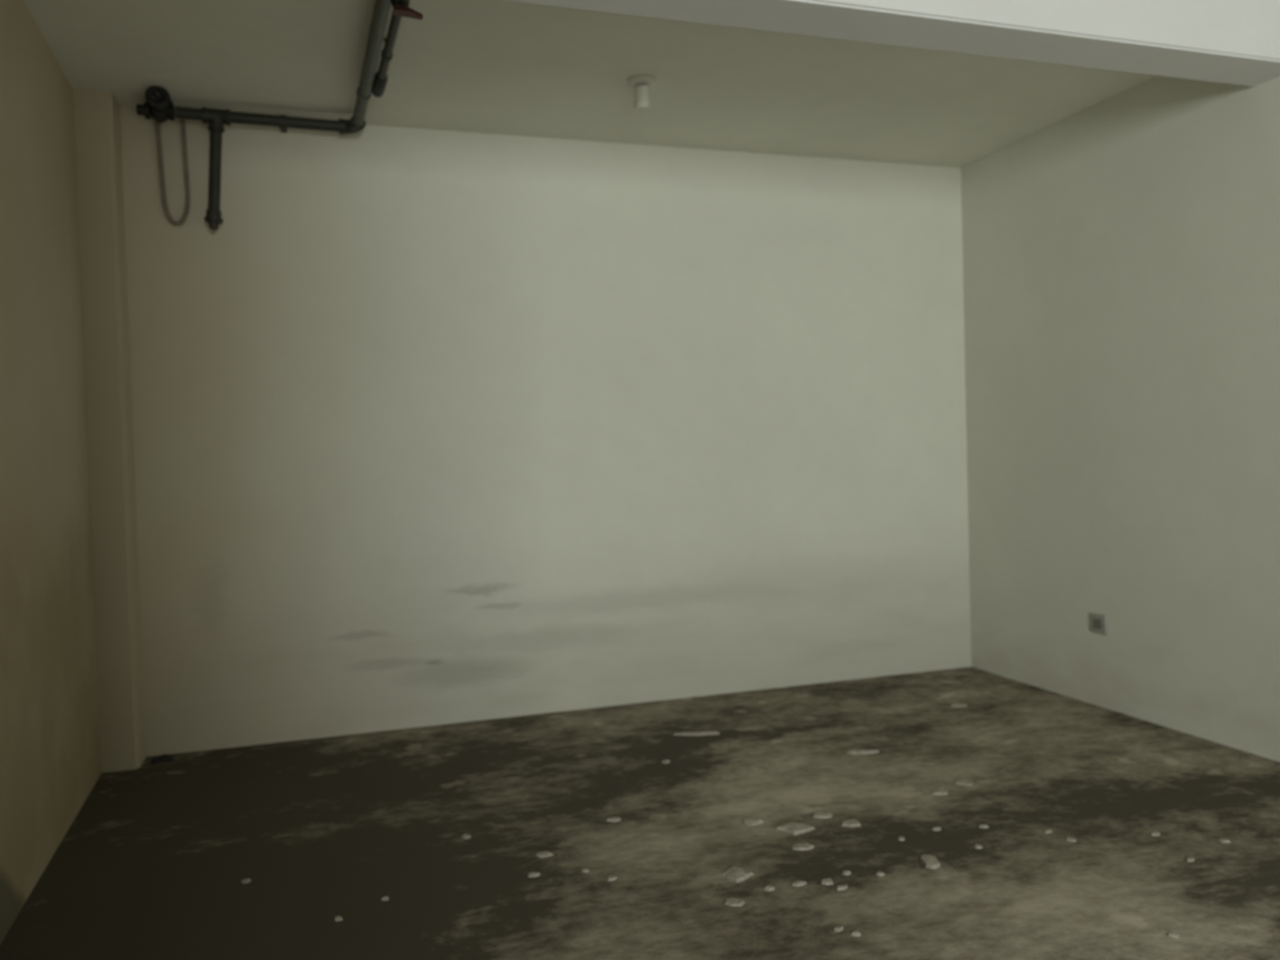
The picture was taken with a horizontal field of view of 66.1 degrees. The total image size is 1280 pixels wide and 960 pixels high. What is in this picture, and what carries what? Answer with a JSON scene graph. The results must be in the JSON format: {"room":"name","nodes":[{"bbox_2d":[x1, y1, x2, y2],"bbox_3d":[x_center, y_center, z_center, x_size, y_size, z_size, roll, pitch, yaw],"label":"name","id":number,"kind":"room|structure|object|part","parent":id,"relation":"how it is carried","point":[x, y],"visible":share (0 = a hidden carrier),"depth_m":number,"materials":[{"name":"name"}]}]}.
{"room":"empty basement room","nodes":[
{"label":"empty basement room","id":0,"kind":"room"},
{"bbox_2d":[0,0,102,944],"bbox_3d":[-1.560,-0.354,1.648,0.493,3.200,5.300,-2,1,-18],"label":"wall","id":1,"kind":"structure","parent":0,"point":[51,752],"depth_m":3.22,"materials":[{"name":"paint"}]},
{"bbox_2d":[72,88,146,773],"bbox_3d":[-2.225,-0.194,4.128,0.146,2.800,0.176,-2,1,-18],"label":"pillar","id":2,"kind":"structure","parent":1,"relation":"attached to","point":[97,129],"depth_m":4.05,"materials":[{"name":"paint"}]},
{"bbox_2d":[119,106,971,756],"bbox_3d":[-0.278,-0.469,4.948,4.758,3.200,0.200,-2,1,-18],"label":"wall","id":3,"kind":"structure","parent":0,"point":[433,427],"depth_m":4.76,"materials":[{"name":"paint"}]},
{"bbox_2d":[175,0,391,230],"bbox_3d":[-1.082,-1.349,3.709,0.692,0.537,1.896,-3,2,-43],"label":"pipe","id":4,"kind":"object","parent":3,"relation":"attached to","point":[216,118],"visible":1,"depth_m":4.19,"materials":[{"name":"metal"}]},
{"bbox_2d":[136,85,175,124],"bbox_3d":[-2.014,-1.553,4.079,0.148,0.102,0.222,-2,1,-18],"label":"valve","id":5,"kind":"object","parent":4,"relation":"attached to","point":[161,109],"visible":1,"depth_m":4.09,"materials":[{"name":"black metal"}]},
{"bbox_2d":[155,118,190,226],"bbox_3d":[-2.018,-1.352,4.249,0.127,0.503,0.028,-2,1,-18],"label":"cable loop","id":6,"kind":"object","parent":5,"relation":"hanging from","point":[157,126],"visible":0.95,"depth_m":4.25,"materials":[{"name":"black rubber"}]},
{"bbox_2d":[24,0,1158,167],"bbox_3d":[-0.011,-1.755,3.960,4.365,0.200,1.809,-2,1,-18],"label":"ceiling","id":7,"kind":"structure","parent":0,"point":[504,67],"depth_m":4.01,"materials":[{"name":"white paint"}]},
{"bbox_2d":[371,0,422,97],"bbox_3d":[-0.831,-1.560,3.400,0.096,0.115,1.240,-2,1,-20],"label":"pipe","id":8,"kind":"object","parent":7,"relation":"attached to","point":[401,7],"visible":1,"depth_m":3.47,"materials":[{"name":"metal"}]},
{"bbox_2d":[371,71,387,97],"bbox_3d":[-1.031,-1.569,3.891,0.050,0.050,0.180,-2,1,-20],"label":"cap","id":9,"kind":"object","parent":8,"relation":"attached to","point":[379,85],"depth_m":3.86,"materials":[{"name":"black metal"}]},
{"bbox_3d":[-0.747,-1.506,3.169,0.095,0.012,0.054,-2,1,-18],"label":"valve lever","id":10,"kind":"part","parent":8,"relation":"part of","materials":[{"name":"red paint"}]},
{"bbox_2d":[627,74,655,107],"bbox_3d":[0.008,-1.602,4.079,0.116,0.112,0.118,-2,1,-18],"label":"holder","id":11,"kind":"object","parent":7,"relation":"attached to","point":[641,83],"visible":1,"depth_m":4.06,"materials":[{"name":"white plastic"}]},
{"bbox_3d":[0.007,-1.647,4.077,0.116,0.022,0.116,-2,1,-18],"label":"plate","id":12,"kind":"part","parent":11,"relation":"part of","materials":[{"name":"white plastic"}]},
{"bbox_2d":[634,84,650,107],"bbox_3d":[0.010,-1.598,4.095,0.073,0.103,0.088,-2,1,-18],"label":"bulb","id":13,"kind":"object","parent":11,"relation":"attached to","point":[642,100],"depth_m":4.07,"materials":[{"name":"white glass"}]},
{"bbox_2d":[506,0,1279,86],"bbox_3d":[0.333,-1.736,3.003,4.296,0.611,0.223,-2,1,-18],"label":"beam","id":14,"kind":"structure","parent":7,"relation":"attached to","point":[1232,42],"depth_m":3.27,"materials":[{"name":"white paint"}]},
{"bbox_2d":[0,666,1279,959],"bbox_3d":[0.565,1.243,2.354,4.858,0.150,5.700,-2,1,-18],"label":"floor","id":15,"kind":"structure","parent":0,"point":[153,864],"depth_m":3.18,"materials":[{"name":"concrete"}]},
{"bbox_2d":[150,754,173,764],"bbox_3d":[-2.040,1.188,4.195,0.090,0.025,0.055,-2,1,-18],"label":"lump","id":16,"kind":"object","parent":15,"relation":"on","point":[163,758],"visible":1,"depth_m":4.18,"materials":[{"name":"black metal"}]},
{"bbox_2d":[241,878,250,884],"bbox_3d":[-1.181,1.201,2.946,0.025,0.008,0.026,-1,2,35],"label":"chip","id":17,"kind":"object","parent":15,"relation":"on","point":[247,880],"visible":1,"depth_m":2.94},
{"bbox_2d":[333,915,342,921],"bbox_3d":[-0.824,1.197,2.685,0.020,0.008,0.023,-2,2,-31],"label":"chip","id":18,"kind":"object","parent":15,"relation":"on","point":[337,918],"visible":1,"depth_m":2.68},
{"bbox_2d":[381,896,389,901],"bbox_3d":[-0.725,1.191,2.800,0.019,0.008,0.016,-1,1,12],"label":"chip","id":19,"kind":"object","parent":15,"relation":"on","point":[385,898],"visible":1,"depth_m":2.79,"materials":[{"name":"grey concrete"}]},
{"bbox_2d":[462,833,471,839],"bbox_3d":[-0.574,1.176,3.247,0.034,0.008,0.024,-1,2,37],"label":"chip","id":20,"kind":"object","parent":15,"relation":"on","point":[465,836],"visible":1,"depth_m":3.24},
{"bbox_2d":[527,871,540,877],"bbox_3d":[-0.316,1.176,2.933,0.038,0.008,0.024,-2,1,-18],"label":"chip","id":21,"kind":"object","parent":15,"relation":"on","point":[532,874],"visible":1,"depth_m":2.93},
{"bbox_2d":[535,851,553,857],"bbox_3d":[-0.302,1.172,3.082,0.040,0.008,0.050,-3,2,-45],"label":"chip","id":22,"kind":"object","parent":15,"relation":"on","point":[542,854],"visible":1,"depth_m":3.07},
{"bbox_2d":[582,868,589,872],"bbox_3d":[-0.164,1.171,2.950,0.024,0.008,0.015,-1,1,8],"label":"chip","id":23,"kind":"object","parent":15,"relation":"on","point":[584,870],"visible":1,"depth_m":2.95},
{"bbox_2d":[608,875,617,881],"bbox_3d":[-0.080,1.170,2.890,0.029,0.008,0.023,-2,1,-3],"label":"chip","id":24,"kind":"object","parent":15,"relation":"on","point":[610,877],"visible":1,"depth_m":2.88,"materials":[{"name":"grey concrete"}]},
{"bbox_2d":[606,817,621,822],"bbox_3d":[-0.089,1.160,3.361,0.050,0.008,0.032,-2,1,4],"label":"chip","id":25,"kind":"object","parent":15,"relation":"on","point":[612,819],"visible":1,"depth_m":3.35,"materials":[{"name":"grey concrete"}]},
{"bbox_2d":[661,760,670,764],"bbox_3d":[0.103,1.139,3.981,0.032,0.008,0.033,-1,2,26],"label":"chip","id":26,"kind":"object","parent":15,"relation":"on","point":[664,762],"visible":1,"depth_m":3.97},
{"bbox_2d":[671,731,719,736],"bbox_3d":[0.249,1.124,4.362,0.215,0.012,0.037,-2,1,0],"label":"flake","id":27,"kind":"object","parent":15,"relation":"on","point":[699,733],"visible":1,"depth_m":4.35,"materials":[{"name":"white paint"}]},
{"bbox_2d":[724,897,745,906],"bbox_3d":[0.262,1.165,2.717,0.056,0.008,0.045,-2,1,5],"label":"chip","id":28,"kind":"object","parent":15,"relation":"on","point":[732,902],"visible":1,"depth_m":2.71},
{"bbox_2d":[721,866,754,883],"bbox_3d":[0.284,1.158,2.891,0.075,0.012,0.080,0,2,42],"label":"flake","id":29,"kind":"object","parent":15,"relation":"on","point":[735,874],"visible":1,"depth_m":2.88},
{"bbox_2d":[742,817,763,826],"bbox_3d":[0.374,1.146,3.305,0.057,0.012,0.061,-3,2,-40],"label":"flake","id":30,"kind":"object","parent":15,"relation":"on","point":[748,821],"visible":1,"depth_m":3.29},
{"bbox_2d":[764,885,774,891],"bbox_3d":[0.368,1.160,2.794,0.026,0.008,0.024,-1,2,31],"label":"chip","id":31,"kind":"object","parent":15,"relation":"on","point":[768,888],"visible":1,"depth_m":2.79,"materials":[{"name":"grey concrete"}]},
{"bbox_2d":[776,822,815,835],"bbox_3d":[0.513,1.143,3.235,0.099,0.012,0.088,-3,2,-41],"label":"flake","id":32,"kind":"object","parent":15,"relation":"on","point":[792,828],"visible":1,"depth_m":3.23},
{"bbox_2d":[791,880,807,886],"bbox_3d":[0.457,1.157,2.820,0.040,0.008,0.031,-1,1,24],"label":"chip","id":33,"kind":"object","parent":15,"relation":"on","point":[796,883],"visible":1,"depth_m":2.82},
{"bbox_2d":[791,843,813,850],"bbox_3d":[0.510,1.149,3.083,0.073,0.008,0.048,-2,1,-1],"label":"chip","id":34,"kind":"object","parent":15,"relation":"on","point":[799,846],"visible":1,"depth_m":3.07,"materials":[{"name":"grey concrete"}]},
{"bbox_2d":[812,811,832,818],"bbox_3d":[0.621,1.139,3.347,0.071,0.008,0.055,-2,1,-4],"label":"chip","id":35,"kind":"object","parent":15,"relation":"on","point":[820,815],"visible":1,"depth_m":3.34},
{"bbox_2d":[821,877,833,885],"bbox_3d":[0.537,1.154,2.827,0.036,0.008,0.032,-2,1,-4],"label":"chip","id":36,"kind":"object","parent":15,"relation":"on","point":[826,882],"visible":1,"depth_m":2.82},
{"bbox_2d":[833,926,843,932],"bbox_3d":[0.513,1.161,2.547,0.019,0.008,0.028,-1,2,39],"label":"chip","id":37,"kind":"object","parent":15,"relation":"on","point":[837,929],"visible":1,"depth_m":2.54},
{"bbox_2d":[836,884,848,890],"bbox_3d":[0.573,1.154,2.786,0.037,0.008,0.024,-2,1,-6],"label":"chip","id":38,"kind":"object","parent":15,"relation":"on","point":[840,887],"visible":1,"depth_m":2.78,"materials":[{"name":"grey concrete"}]},
{"bbox_2d":[841,871,851,875],"bbox_3d":[0.604,1.151,2.881,0.022,0.008,0.021,0,2,44],"label":"chip","id":39,"kind":"object","parent":15,"relation":"on","point":[844,873],"visible":1,"depth_m":2.88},
{"bbox_2d":[840,818,860,827],"bbox_3d":[0.699,1.139,3.265,0.069,0.008,0.055,-2,1,-6],"label":"chip","id":40,"kind":"object","parent":15,"relation":"on","point":[848,823],"visible":1,"depth_m":3.25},
{"bbox_2d":[851,931,861,936],"bbox_3d":[0.553,1.161,2.518,0.024,0.008,0.018,-2,1,4],"label":"chip","id":41,"kind":"object","parent":15,"relation":"on","point":[854,933],"visible":1,"depth_m":2.51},
{"bbox_2d":[845,749,879,754],"bbox_3d":[0.914,1.113,4.030,0.138,0.012,0.042,-2,1,0],"label":"flake","id":42,"kind":"object","parent":15,"relation":"on","point":[854,751],"visible":1,"depth_m":4.02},
{"bbox_2d":[875,871,884,876],"bbox_3d":[0.701,1.148,2.869,0.022,0.008,0.022,0,2,41],"label":"chip","id":43,"kind":"object","parent":15,"relation":"on","point":[879,873],"visible":1,"depth_m":2.86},
{"bbox_2d":[897,836,905,840],"bbox_3d":[0.830,1.139,3.122,0.023,0.008,0.021,-2,1,-20],"label":"chip","id":44,"kind":"object","parent":15,"relation":"on","point":[900,838],"visible":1,"depth_m":3.12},
{"bbox_2d":[920,854,940,869],"bbox_3d":[0.868,1.140,2.945,0.051,0.012,0.099,-2,1,0],"label":"flake","id":45,"kind":"object","parent":15,"relation":"on","point":[929,861],"visible":1,"depth_m":2.93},
{"bbox_2d":[932,826,941,831],"bbox_3d":[0.965,1.133,3.195,0.031,0.008,0.020,-2,1,-21],"label":"chip","id":46,"kind":"object","parent":15,"relation":"on","point":[936,828],"visible":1,"depth_m":3.19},
{"bbox_2d":[928,789,948,795],"bbox_3d":[1.076,1.122,3.536,0.068,0.008,0.046,-2,1,-5],"label":"chip","id":47,"kind":"object","parent":15,"relation":"on","point":[936,792],"visible":1,"depth_m":3.52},
{"bbox_2d":[951,702,968,707],"bbox_3d":[1.533,1.080,4.721,0.084,0.008,0.061,-2,1,7],"label":"chip","id":48,"kind":"object","parent":15,"relation":"on","point":[956,704],"visible":1,"depth_m":4.71,"materials":[{"name":"grey concrete"}]},
{"bbox_2d":[955,779,972,786],"bbox_3d":[1.194,1.116,3.628,0.064,0.008,0.047,-1,2,30],"label":"chip","id":49,"kind":"object","parent":15,"relation":"on","point":[966,783],"visible":1,"depth_m":3.62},
{"bbox_2d":[973,844,982,848],"bbox_3d":[1.045,1.134,3.043,0.022,0.008,0.024,-2,2,-26],"label":"chip","id":50,"kind":"object","parent":15,"relation":"on","point":[976,846],"visible":1,"depth_m":3.04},
{"bbox_2d":[978,824,988,828],"bbox_3d":[1.120,1.128,3.203,0.032,0.008,0.019,-1,1,9],"label":"chip","id":51,"kind":"object","parent":15,"relation":"on","point":[981,826],"visible":1,"depth_m":3.20,"materials":[{"name":"grey concrete"}]},
{"bbox_2d":[1044,829,1052,833],"bbox_3d":[1.305,1.124,3.147,0.024,0.008,0.017,-2,1,-4],"label":"chip","id":52,"kind":"object","parent":15,"relation":"on","point":[1049,831],"visible":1,"depth_m":3.14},
{"bbox_2d":[1065,836,1075,842],"bbox_3d":[1.348,1.125,3.077,0.032,0.008,0.025,-1,2,31],"label":"chip","id":53,"kind":"object","parent":15,"relation":"on","point":[1068,839],"visible":1,"depth_m":3.07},
{"bbox_2d":[1151,831,1159,835],"bbox_3d":[1.625,1.116,3.102,0.024,0.008,0.026,-1,2,38],"label":"chip","id":54,"kind":"object","parent":15,"relation":"on","point":[1153,833],"visible":1,"depth_m":3.10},
{"bbox_2d":[1166,932,1179,938],"bbox_3d":[1.337,1.139,2.464,0.028,0.008,0.020,-1,1,20],"label":"chip","id":55,"kind":"object","parent":15,"relation":"on","point":[1173,935],"visible":1,"depth_m":2.46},
{"bbox_2d":[1186,857,1195,862],"bbox_3d":[1.625,1.121,2.905,0.032,0.008,0.018,-2,1,-16],"label":"chip","id":56,"kind":"object","parent":15,"relation":"on","point":[1190,859],"visible":1,"depth_m":2.90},
{"bbox_2d":[1217,838,1230,843],"bbox_3d":[1.804,1.112,3.035,0.036,0.008,0.023,-2,1,-10],"label":"chip","id":57,"kind":"object","parent":15,"relation":"on","point":[1221,840],"visible":1,"depth_m":3.03,"materials":[{"name":"grey concrete"}]},
{"bbox_2d":[960,75,1279,762],"bbox_3d":[2.733,-0.511,3.026,0.200,3.200,5.300,-2,1,-18],"label":"wall","id":58,"kind":"structure","parent":0,"point":[1121,255],"depth_m":4.37,"materials":[{"name":"paint"}]},
{"bbox_2d":[1090,613,1106,635],"bbox_3d":[2.152,0.675,4.615,0.016,0.092,0.092,-2,1,-18],"label":"outlet box","id":59,"kind":"object","parent":58,"relation":"attached to","point":[1099,622],"visible":1,"depth_m":4.61,"materials":[{"name":"grey plastic"}]}
]}

